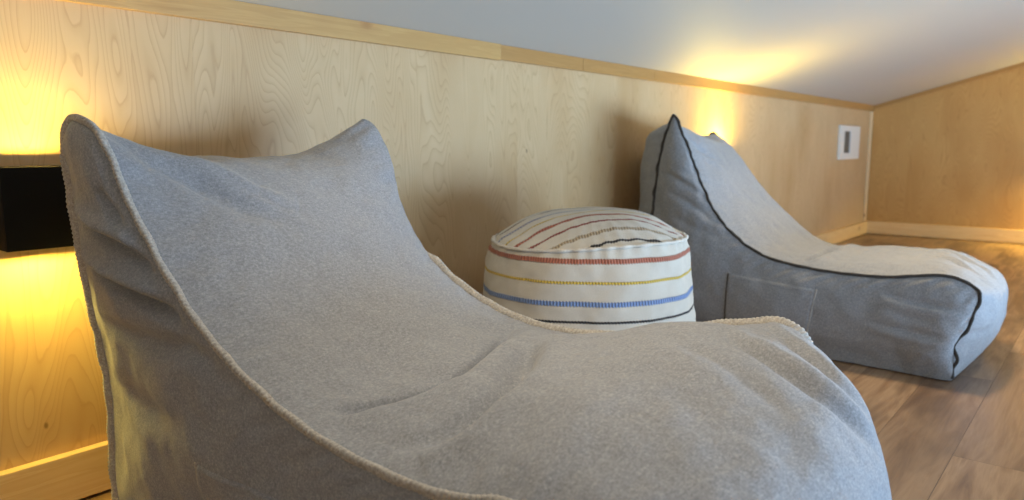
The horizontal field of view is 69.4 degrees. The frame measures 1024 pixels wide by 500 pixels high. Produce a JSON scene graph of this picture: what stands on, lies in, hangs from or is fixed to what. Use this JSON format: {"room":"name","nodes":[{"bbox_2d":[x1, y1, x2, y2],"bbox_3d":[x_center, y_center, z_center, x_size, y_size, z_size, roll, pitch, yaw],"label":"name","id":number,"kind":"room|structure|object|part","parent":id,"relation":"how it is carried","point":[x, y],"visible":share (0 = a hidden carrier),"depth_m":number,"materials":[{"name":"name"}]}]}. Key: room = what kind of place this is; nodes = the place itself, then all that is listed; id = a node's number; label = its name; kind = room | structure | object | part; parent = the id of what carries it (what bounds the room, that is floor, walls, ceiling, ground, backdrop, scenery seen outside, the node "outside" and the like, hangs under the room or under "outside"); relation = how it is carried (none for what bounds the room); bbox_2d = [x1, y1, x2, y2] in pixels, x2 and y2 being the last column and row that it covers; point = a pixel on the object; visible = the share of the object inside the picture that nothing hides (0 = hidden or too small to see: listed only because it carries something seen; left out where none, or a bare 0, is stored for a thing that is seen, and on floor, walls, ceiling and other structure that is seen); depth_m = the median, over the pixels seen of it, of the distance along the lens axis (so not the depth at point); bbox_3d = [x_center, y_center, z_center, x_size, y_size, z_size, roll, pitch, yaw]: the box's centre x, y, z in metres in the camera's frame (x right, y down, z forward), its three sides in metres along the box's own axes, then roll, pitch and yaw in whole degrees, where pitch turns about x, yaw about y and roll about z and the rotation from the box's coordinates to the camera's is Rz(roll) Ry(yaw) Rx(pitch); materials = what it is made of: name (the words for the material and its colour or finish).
{"room":"attic lounge","nodes":[
{"label":"attic lounge","id":0,"kind":"room"},
{"bbox_2d":[0,0,869,470],"bbox_3d":[0.072,-0.282,2.870,0.100,1.300,9.750,7,10,39],"label":"wall","id":1,"kind":"structure","parent":0,"point":[477,147],"depth_m":2.06,"materials":[{"name":"brown wood"}]},
{"bbox_2d":[0,165,73,251],"bbox_3d":[-0.951,-0.086,1.476,0.099,0.160,0.140,7,10,39],"label":"wall lamp","id":2,"kind":"object","parent":1,"relation":"attached to","point":[34,215],"visible":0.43,"depth_m":1.43,"materials":[{"name":"black"}]},
{"bbox_2d":[56,0,500,60],"bbox_3d":[-1.476,-0.444,0.843,0.020,0.055,4.516,7,10,39],"label":"trim","id":3,"kind":"structure","parent":1,"relation":"attached to","point":[233,12],"depth_m":1.95,"materials":[{"name":"brown wood"}]},
{"bbox_2d":[0,221,867,499],"bbox_3d":[0.116,0.309,2.907,0.026,0.106,9.534,7,10,39],"label":"baseboard","id":4,"kind":"structure","parent":1,"relation":"attached to","point":[80,473],"depth_m":1.59,"materials":[{"name":"brown wood"}]},
{"bbox_2d":[501,45,582,70],"bbox_3d":[0.117,-0.716,2.772,0.016,0.050,0.510,7,10,39],"label":"trim","id":5,"kind":"structure","parent":1,"relation":"attached to","point":[508,53],"depth_m":2.75,"materials":[{"name":"brown wood"}]},
{"bbox_2d":[583,58,654,80],"bbox_3d":[0.466,-0.775,3.194,0.016,0.050,0.588,7,10,39],"label":"trim","id":6,"kind":"structure","parent":1,"relation":"attached to","point":[589,65],"depth_m":3.16,"materials":[{"name":"brown wood"}]},
{"bbox_2d":[654,70,874,110],"bbox_3d":[1.898,-1.019,4.926,0.016,0.050,3.928,7,10,39],"label":"trim","id":7,"kind":"structure","parent":1,"relation":"attached to","point":[660,76],"depth_m":4.26,"materials":[{"name":"brown wood"}]},
{"bbox_2d":[837,125,859,159],"bbox_3d":[2.702,-0.862,5.933,0.021,0.265,0.540,7,10,39],"label":"light switch","id":8,"kind":"object","parent":1,"relation":"in","point":[848,136],"visible":1,"depth_m":5.91,"materials":[{"name":"white plastic"}]},
{"bbox_2d":[844,131,850,152],"bbox_3d":[2.653,-0.856,5.876,0.016,0.170,0.170,7,10,39],"label":"switch","id":9,"kind":"object","parent":8,"relation":"attached to","point":[847,134],"depth_m":5.90,"materials":[{"name":"grey plastic"}]},
{"bbox_2d":[863,111,873,220],"bbox_3d":[3.113,-0.729,6.466,0.014,0.949,0.059,7,10,39],"label":"trim","id":10,"kind":"structure","parent":1,"relation":"attached to","point":[871,112],"depth_m":6.45,"materials":[{"name":"brown wood"}]},
{"bbox_2d":[79,233,1023,499],"bbox_3d":[0.865,0.531,2.329,2.150,0.160,9.750,7,10,39],"label":"floor","id":11,"kind":"structure","parent":0,"point":[962,437],"depth_m":2.15,"materials":[{"name":"brown wood"}]},
{"bbox_2d":[59,114,891,499],"bbox_3d":[-0.117,0.165,1.344,1.450,0.832,0.798,6,10,34],"label":"lounger","id":12,"kind":"object","parent":11,"relation":"on","point":[267,327],"visible":1,"depth_m":1.18,"materials":[{"name":"grey fabric"}]},
{"bbox_3d":[-0.381,0.213,1.076,1.214,0.811,0.111,7,10,39],"label":"panel","id":13,"kind":"part","parent":12,"relation":"part of","materials":[{"name":"grey fabric"}]},
{"bbox_2d":[483,207,695,330],"bbox_3d":[0.238,0.155,2.340,0.675,0.574,0.681,7,10,39],"label":"pouf","id":14,"kind":"object","parent":11,"relation":"on","point":[598,268],"visible":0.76,"depth_m":2.06,"materials":[{"name":"white fabric"}]},
{"bbox_3d":[0.234,-0.078,2.304,0.604,0.104,0.610,7,10,39],"label":"panel","id":15,"kind":"part","parent":14,"relation":"part of","materials":[{"name":"white fabric"}]},
{"bbox_2d":[638,114,1007,380],"bbox_3d":[1.185,-0.101,3.012,1.431,0.893,0.790,7,10,39],"label":"lounger","id":16,"kind":"object","parent":11,"relation":"on","point":[930,313],"visible":0.88,"depth_m":2.73,"materials":[{"name":"grey fabric"}]},
{"bbox_2d":[235,0,1023,104],"bbox_3d":[1.735,-1.200,1.366,4.400,1.362,9.750,7,10,39],"label":"ceiling","id":17,"kind":"structure","parent":0,"point":[871,52],"depth_m":3.23,"materials":[{"name":"grey paint"}]},
{"bbox_2d":[866,66,1023,243],"bbox_3d":[4.793,0.071,5.314,4.200,4.721,0.100,7,10,39],"label":"wall","id":18,"kind":"structure","parent":0,"point":[952,156],"depth_m":6.08,"materials":[{"name":"brown wood"}]},
{"bbox_2d":[867,221,1023,243],"bbox_3d":[3.930,-0.115,5.925,2.034,0.106,0.016,7,10,39],"label":"baseboard","id":19,"kind":"structure","parent":18,"relation":"attached to","point":[905,229],"depth_m":6.16,"materials":[{"name":"brown wood"}]},
{"bbox_2d":[875,62,1023,108],"bbox_3d":[4.765,-1.634,5.024,4.180,1.201,0.012,7,10,39],"label":"trim","id":20,"kind":"structure","parent":18,"relation":"attached to","point":[1015,66],"depth_m":6.03,"materials":[{"name":"brown wood"}]}
]}

